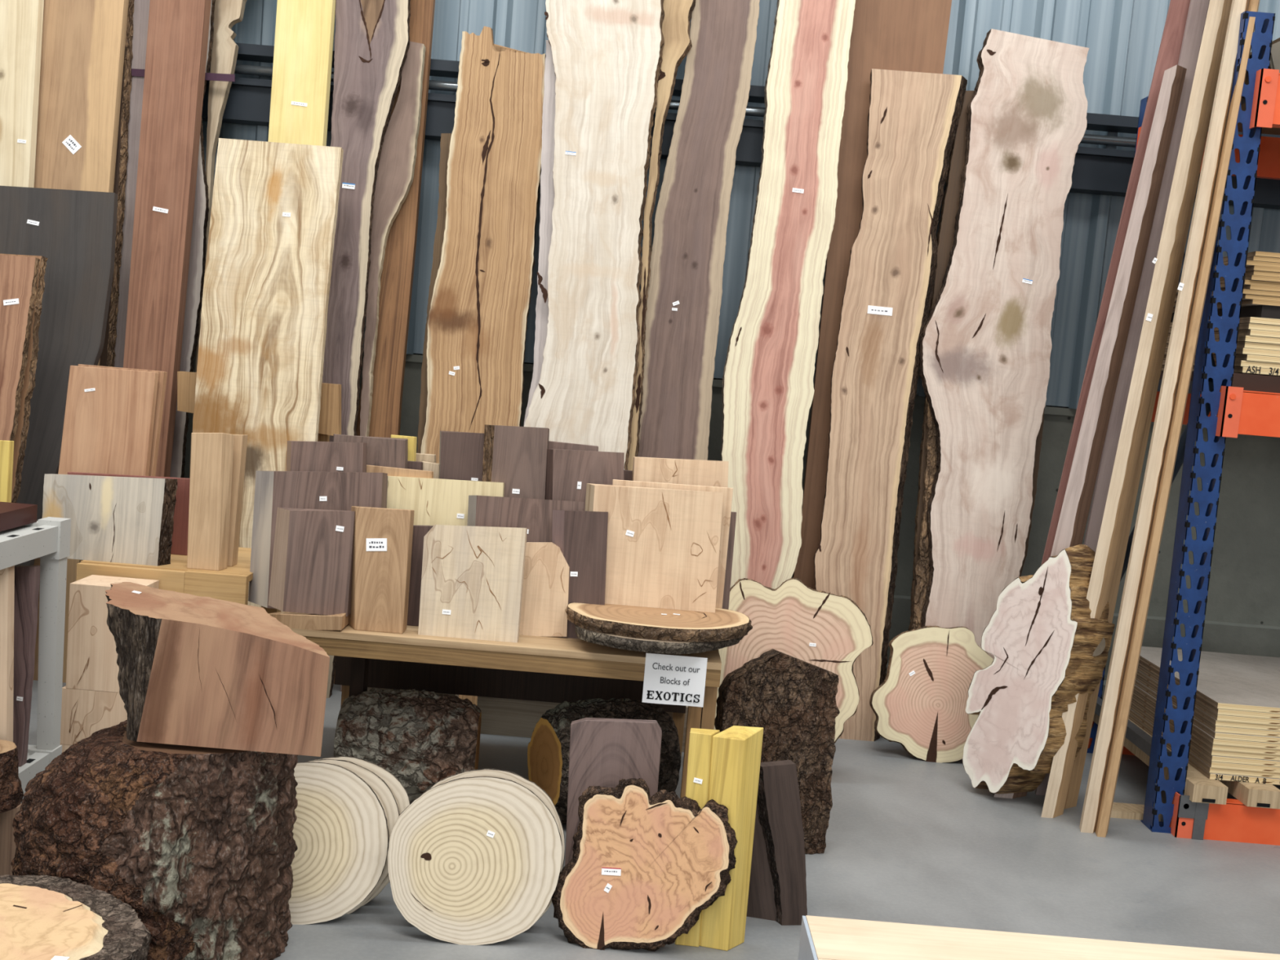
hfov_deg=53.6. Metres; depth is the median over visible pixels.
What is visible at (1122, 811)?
timber offcut
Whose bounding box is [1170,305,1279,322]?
block
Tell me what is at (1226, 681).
plywood sheet
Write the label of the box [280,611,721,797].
display table
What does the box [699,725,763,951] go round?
block
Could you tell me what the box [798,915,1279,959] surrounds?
tabletop
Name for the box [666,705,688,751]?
plank
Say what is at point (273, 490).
block
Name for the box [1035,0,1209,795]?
plank
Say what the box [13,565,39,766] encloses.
slab
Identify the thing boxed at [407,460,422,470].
block
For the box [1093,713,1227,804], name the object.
block
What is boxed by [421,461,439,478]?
block
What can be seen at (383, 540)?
block
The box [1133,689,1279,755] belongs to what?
plywood sheet
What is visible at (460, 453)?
block
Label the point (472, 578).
block
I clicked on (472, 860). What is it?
slice
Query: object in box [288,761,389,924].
slice
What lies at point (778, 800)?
plank
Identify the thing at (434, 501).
block
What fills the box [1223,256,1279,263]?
plywood sheet
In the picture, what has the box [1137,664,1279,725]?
plywood sheet
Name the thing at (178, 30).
board
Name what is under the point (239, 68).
conduit pipe
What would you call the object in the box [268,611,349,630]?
board
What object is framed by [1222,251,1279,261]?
plywood sheet
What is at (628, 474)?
block
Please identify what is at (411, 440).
block
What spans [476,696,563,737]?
plank
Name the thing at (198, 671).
wood block
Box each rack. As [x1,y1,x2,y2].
[0,516,71,792]
[1086,10,1279,845]
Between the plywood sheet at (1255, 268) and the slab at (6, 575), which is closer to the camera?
the slab at (6, 575)
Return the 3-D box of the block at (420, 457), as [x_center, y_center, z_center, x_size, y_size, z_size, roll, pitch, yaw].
[-0.675,0.139,3.970,0.093,0.442,0.053,5,6,0]
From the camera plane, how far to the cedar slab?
4.70 m
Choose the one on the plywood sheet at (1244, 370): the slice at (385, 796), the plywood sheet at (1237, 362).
the plywood sheet at (1237, 362)
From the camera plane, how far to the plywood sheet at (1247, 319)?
3.86 m
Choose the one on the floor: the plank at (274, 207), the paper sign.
the plank at (274, 207)
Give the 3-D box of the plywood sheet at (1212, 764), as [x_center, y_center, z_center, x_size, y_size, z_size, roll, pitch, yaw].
[2.670,0.927,4.383,1.750,0.018,0.810,5,6,0]
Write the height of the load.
0.145 m
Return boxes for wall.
[183,347,1279,699]
[202,0,1279,408]
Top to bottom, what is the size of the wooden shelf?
0.641 m
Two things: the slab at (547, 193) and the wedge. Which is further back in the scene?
the slab at (547, 193)
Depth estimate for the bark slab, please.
4.73 m
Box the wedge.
[746,803,776,920]
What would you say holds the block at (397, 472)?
on the display table
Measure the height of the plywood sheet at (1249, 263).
0.014 m
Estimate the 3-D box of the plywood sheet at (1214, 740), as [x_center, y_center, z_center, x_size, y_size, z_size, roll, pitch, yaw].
[2.672,0.852,4.371,1.750,0.018,0.810,5,6,0]
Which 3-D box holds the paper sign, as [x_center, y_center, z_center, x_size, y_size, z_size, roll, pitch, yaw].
[0.093,0.536,3.391,0.165,0.135,0.005,5,6,0]
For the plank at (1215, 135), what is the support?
on the floor
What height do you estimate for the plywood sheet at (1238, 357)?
0.018 m
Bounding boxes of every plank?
[192,137,343,612]
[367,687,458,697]
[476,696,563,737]
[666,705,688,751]
[756,760,807,925]
[994,64,1186,798]
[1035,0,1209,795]
[1040,0,1190,564]
[1040,0,1232,817]
[1064,70,1219,808]
[1079,0,1249,833]
[1095,0,1259,837]
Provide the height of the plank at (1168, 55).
3.000 m
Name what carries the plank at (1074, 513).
on the floor
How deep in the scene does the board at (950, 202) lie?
4.80 m
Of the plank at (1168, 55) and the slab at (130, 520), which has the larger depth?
the plank at (1168, 55)
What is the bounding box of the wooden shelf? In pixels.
[75,546,280,613]
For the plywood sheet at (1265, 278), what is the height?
0.014 m
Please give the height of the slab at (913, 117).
2.495 m
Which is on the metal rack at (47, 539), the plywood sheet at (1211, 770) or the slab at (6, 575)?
the slab at (6, 575)
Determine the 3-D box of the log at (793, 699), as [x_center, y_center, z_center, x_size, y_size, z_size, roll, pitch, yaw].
[0.385,0.769,3.609,0.337,0.568,0.196,4,6,-8]
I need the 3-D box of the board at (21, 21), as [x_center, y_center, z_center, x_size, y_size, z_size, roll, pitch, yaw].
[-2.367,-0.813,4.598,0.284,3.055,0.546,3,6,-19]
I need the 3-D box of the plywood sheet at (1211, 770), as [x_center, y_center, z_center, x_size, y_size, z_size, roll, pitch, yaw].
[2.668,0.945,4.389,1.750,0.018,0.810,5,6,0]
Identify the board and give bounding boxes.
[0,0,44,187]
[0,185,118,565]
[0,440,13,502]
[0,502,37,531]
[0,803,22,875]
[33,0,128,682]
[57,365,158,475]
[67,471,190,555]
[78,364,167,476]
[123,0,211,477]
[267,0,336,146]
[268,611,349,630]
[333,0,435,684]
[792,0,951,589]
[907,90,1044,631]
[1159,370,1279,393]
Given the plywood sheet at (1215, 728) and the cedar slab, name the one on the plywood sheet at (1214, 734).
the plywood sheet at (1215, 728)
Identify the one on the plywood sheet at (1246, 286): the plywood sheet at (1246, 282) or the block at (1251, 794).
the plywood sheet at (1246, 282)
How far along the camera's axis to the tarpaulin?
3.84 m
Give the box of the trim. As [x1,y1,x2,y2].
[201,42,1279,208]
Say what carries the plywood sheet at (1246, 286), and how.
on the plywood sheet at (1247, 291)
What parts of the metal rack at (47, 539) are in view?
post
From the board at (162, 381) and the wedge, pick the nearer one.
the wedge
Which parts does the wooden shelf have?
leg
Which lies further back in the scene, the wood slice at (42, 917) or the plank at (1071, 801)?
the plank at (1071, 801)
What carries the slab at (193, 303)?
on the floor
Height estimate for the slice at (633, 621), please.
0.036 m
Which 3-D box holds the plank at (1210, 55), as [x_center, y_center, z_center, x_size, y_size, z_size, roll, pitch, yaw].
[1.595,-0.404,3.977,0.418,3.001,0.052,3,6,-19]
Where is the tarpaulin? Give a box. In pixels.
[1246,40,1279,73]
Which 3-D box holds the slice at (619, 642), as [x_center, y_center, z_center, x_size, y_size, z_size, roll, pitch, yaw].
[0.067,0.417,3.514,0.392,0.030,0.498,8,7,34]
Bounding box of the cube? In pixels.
[60,744,71,752]
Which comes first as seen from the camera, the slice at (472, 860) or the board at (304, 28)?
the slice at (472, 860)
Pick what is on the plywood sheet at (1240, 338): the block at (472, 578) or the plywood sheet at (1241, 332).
the plywood sheet at (1241, 332)
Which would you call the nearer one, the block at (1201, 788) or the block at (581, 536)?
the block at (581, 536)
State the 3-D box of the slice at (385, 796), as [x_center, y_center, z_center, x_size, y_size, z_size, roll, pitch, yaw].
[-0.744,0.853,3.006,0.345,0.364,0.131,4,6,-9]
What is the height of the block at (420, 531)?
0.281 m
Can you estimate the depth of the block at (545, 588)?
3.54 m
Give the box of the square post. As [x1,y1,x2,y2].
[226,434,248,566]
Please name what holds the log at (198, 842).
on the floor
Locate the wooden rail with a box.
[177,371,341,441]
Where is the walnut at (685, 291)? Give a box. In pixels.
[637,0,759,460]
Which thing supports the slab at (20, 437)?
on the floor
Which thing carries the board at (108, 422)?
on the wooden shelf
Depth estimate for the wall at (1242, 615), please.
5.20 m
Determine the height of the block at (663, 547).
0.435 m
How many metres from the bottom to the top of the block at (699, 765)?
0.490 m
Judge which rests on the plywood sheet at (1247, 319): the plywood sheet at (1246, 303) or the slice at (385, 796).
the plywood sheet at (1246, 303)
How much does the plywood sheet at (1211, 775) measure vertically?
0.018 m
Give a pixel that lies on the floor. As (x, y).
(909, 840)
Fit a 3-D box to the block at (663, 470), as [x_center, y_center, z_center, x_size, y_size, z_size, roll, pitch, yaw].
[0.114,0.187,3.787,0.308,0.509,0.103,5,6,0]
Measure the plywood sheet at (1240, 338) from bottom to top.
0.018 m
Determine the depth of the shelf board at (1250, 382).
3.85 m
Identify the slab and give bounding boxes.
[0,253,48,502]
[0,254,39,442]
[0,565,14,742]
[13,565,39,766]
[42,474,177,565]
[99,0,134,367]
[114,0,215,477]
[189,0,247,478]
[322,0,410,697]
[340,41,425,691]
[417,133,452,453]
[421,26,546,707]
[524,0,664,470]
[524,40,555,424]
[626,0,695,471]
[720,0,855,589]
[813,68,967,741]
[919,28,1088,658]
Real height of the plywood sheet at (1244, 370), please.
0.022 m
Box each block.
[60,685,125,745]
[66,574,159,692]
[105,582,329,756]
[186,432,234,570]
[248,471,387,608]
[268,507,355,616]
[286,440,367,472]
[333,434,408,468]
[348,506,414,633]
[366,464,433,478]
[386,475,504,525]
[391,435,417,461]
[406,524,433,626]
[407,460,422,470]
[415,453,435,462]
[417,524,527,642]
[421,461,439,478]
[439,431,484,481]
[466,495,585,542]
[482,424,549,499]
[519,542,569,636]
[545,448,624,502]
[548,440,598,451]
[551,510,608,639]
[564,717,662,865]
[585,483,723,613]
[612,479,733,608]
[623,470,632,480]
[631,456,728,487]
[675,728,719,946]
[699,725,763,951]
[722,511,736,609]
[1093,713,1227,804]
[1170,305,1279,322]
[1217,779,1279,808]
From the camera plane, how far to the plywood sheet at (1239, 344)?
3.88 m
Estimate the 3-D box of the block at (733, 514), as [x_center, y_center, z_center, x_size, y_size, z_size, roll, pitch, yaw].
[0.214,0.273,3.721,0.108,0.368,0.075,5,6,0]
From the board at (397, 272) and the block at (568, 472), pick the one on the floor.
the board at (397, 272)
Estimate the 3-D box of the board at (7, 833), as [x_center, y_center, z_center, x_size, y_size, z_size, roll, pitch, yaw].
[-1.632,0.848,3.023,0.300,0.172,0.030,5,6,0]
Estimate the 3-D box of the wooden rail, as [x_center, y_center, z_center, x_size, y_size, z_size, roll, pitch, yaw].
[-1.416,0.208,4.647,0.593,1.165,0.070,5,6,0]
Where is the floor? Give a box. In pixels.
[21,680,1279,959]
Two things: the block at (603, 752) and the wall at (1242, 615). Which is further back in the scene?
the wall at (1242, 615)
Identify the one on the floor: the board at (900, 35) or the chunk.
the board at (900, 35)
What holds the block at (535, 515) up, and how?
on the display table
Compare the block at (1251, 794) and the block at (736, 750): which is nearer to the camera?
the block at (736, 750)
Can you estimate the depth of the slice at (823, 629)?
4.26 m
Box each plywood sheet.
[1128,713,1279,784]
[1129,708,1279,778]
[1130,704,1279,773]
[1131,699,1279,767]
[1132,694,1279,760]
[1133,684,1279,749]
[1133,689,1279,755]
[1134,679,1279,743]
[1135,674,1279,737]
[1136,669,1279,731]
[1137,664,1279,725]
[1138,646,1279,713]
[1138,660,1279,719]
[1161,365,1279,376]
[1162,360,1279,369]
[1163,354,1279,363]
[1164,347,1279,356]
[1165,342,1279,351]
[1166,335,1279,344]
[1167,329,1279,338]
[1168,323,1279,333]
[1169,316,1279,328]
[1172,299,1279,313]
[1173,293,1279,306]
[1174,288,1279,302]
[1175,284,1279,297]
[1176,280,1279,293]
[1177,270,1279,284]
[1177,275,1279,288]
[1214,260,1279,270]
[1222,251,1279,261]
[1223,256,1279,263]
[1244,265,1279,272]
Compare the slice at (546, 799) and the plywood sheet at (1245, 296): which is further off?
the plywood sheet at (1245, 296)
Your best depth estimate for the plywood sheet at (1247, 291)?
3.88 m
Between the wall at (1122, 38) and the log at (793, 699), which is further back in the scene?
the wall at (1122, 38)
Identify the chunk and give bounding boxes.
[0,739,22,813]
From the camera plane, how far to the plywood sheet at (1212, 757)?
3.98 m
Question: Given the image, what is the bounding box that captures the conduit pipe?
[208,64,1136,147]
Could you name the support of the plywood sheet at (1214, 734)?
on the plywood sheet at (1214, 740)
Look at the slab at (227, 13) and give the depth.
4.81 m
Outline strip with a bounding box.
[910,397,937,630]
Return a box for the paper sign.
[641,653,707,706]
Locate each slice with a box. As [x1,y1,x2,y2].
[0,875,156,959]
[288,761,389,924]
[308,755,410,906]
[310,759,399,914]
[387,776,562,945]
[426,768,564,922]
[551,777,737,951]
[565,602,752,641]
[574,625,744,653]
[714,577,873,743]
[869,625,993,762]
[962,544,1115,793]
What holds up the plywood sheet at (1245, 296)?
on the plywood sheet at (1246, 303)
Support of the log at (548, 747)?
on the floor
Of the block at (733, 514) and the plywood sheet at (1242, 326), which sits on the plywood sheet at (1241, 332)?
the plywood sheet at (1242, 326)
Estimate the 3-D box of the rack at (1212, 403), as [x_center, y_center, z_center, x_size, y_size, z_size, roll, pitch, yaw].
[2.823,-0.081,4.297,2.270,2.531,0.936,5,6,0]
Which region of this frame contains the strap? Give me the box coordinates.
[131,68,235,81]
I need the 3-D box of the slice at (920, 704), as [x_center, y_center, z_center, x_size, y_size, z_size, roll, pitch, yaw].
[1.059,0.773,4.590,0.449,0.488,0.168,5,6,-1]
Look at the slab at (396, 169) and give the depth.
4.77 m
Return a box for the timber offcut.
[1110,802,1161,821]
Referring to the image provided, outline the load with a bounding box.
[1208,37,1279,134]
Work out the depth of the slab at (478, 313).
4.72 m
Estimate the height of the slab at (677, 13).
3.054 m
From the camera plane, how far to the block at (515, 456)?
3.77 m
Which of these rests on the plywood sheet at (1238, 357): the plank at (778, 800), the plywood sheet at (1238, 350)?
the plywood sheet at (1238, 350)
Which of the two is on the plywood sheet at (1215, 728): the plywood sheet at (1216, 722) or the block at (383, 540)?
the plywood sheet at (1216, 722)
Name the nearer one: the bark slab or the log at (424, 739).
the log at (424, 739)
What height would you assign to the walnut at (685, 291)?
3.053 m
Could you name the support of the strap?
attached to the slab at (193, 303)
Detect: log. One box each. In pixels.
[11,720,298,959]
[333,688,481,804]
[527,697,680,825]
[714,648,839,853]
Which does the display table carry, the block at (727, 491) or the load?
the block at (727, 491)
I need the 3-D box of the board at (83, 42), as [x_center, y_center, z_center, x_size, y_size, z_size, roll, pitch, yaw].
[-2.135,-0.801,4.669,0.330,3.054,0.400,4,6,-4]
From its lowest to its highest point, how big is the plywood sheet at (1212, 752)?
0.018 m
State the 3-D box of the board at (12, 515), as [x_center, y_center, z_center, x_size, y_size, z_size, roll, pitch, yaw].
[-1.642,0.079,3.044,0.300,0.043,0.180,5,6,0]
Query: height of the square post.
0.389 m
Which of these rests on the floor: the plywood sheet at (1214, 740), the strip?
the strip
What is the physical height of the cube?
0.159 m
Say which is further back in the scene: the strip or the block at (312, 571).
the strip
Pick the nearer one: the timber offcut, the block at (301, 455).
the block at (301, 455)
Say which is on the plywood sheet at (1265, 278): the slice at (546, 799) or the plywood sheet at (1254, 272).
the plywood sheet at (1254, 272)
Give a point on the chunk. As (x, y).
(11, 784)
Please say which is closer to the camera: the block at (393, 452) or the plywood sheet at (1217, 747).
the block at (393, 452)
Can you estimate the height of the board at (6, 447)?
0.958 m
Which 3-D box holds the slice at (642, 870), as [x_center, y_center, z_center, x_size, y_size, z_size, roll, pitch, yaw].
[0.011,0.902,2.945,0.420,0.396,0.143,5,6,1]
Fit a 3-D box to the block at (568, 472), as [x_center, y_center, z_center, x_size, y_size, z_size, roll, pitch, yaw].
[-0.166,0.166,3.758,0.271,0.512,0.104,5,6,0]
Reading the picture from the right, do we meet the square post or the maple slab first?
the maple slab
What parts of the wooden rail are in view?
post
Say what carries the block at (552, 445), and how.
on the display table
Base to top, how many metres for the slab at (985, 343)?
2.673 m
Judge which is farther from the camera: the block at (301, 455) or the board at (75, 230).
the board at (75, 230)
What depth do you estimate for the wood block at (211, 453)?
3.65 m
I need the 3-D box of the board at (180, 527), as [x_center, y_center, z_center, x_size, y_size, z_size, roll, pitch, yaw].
[-1.557,0.097,3.860,0.381,0.233,0.041,5,6,0]
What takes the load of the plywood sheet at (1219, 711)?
on the plywood sheet at (1218, 717)
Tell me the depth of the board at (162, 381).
4.00 m
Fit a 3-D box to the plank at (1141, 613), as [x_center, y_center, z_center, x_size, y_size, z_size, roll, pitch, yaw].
[1.665,-0.384,3.834,0.304,3.001,0.044,2,6,-24]
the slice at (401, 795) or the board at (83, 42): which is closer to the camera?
the slice at (401, 795)
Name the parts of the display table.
leg, leg, panel, rail, leg, leg, leg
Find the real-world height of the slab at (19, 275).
1.517 m
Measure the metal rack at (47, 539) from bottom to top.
0.836 m
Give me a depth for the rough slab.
4.79 m

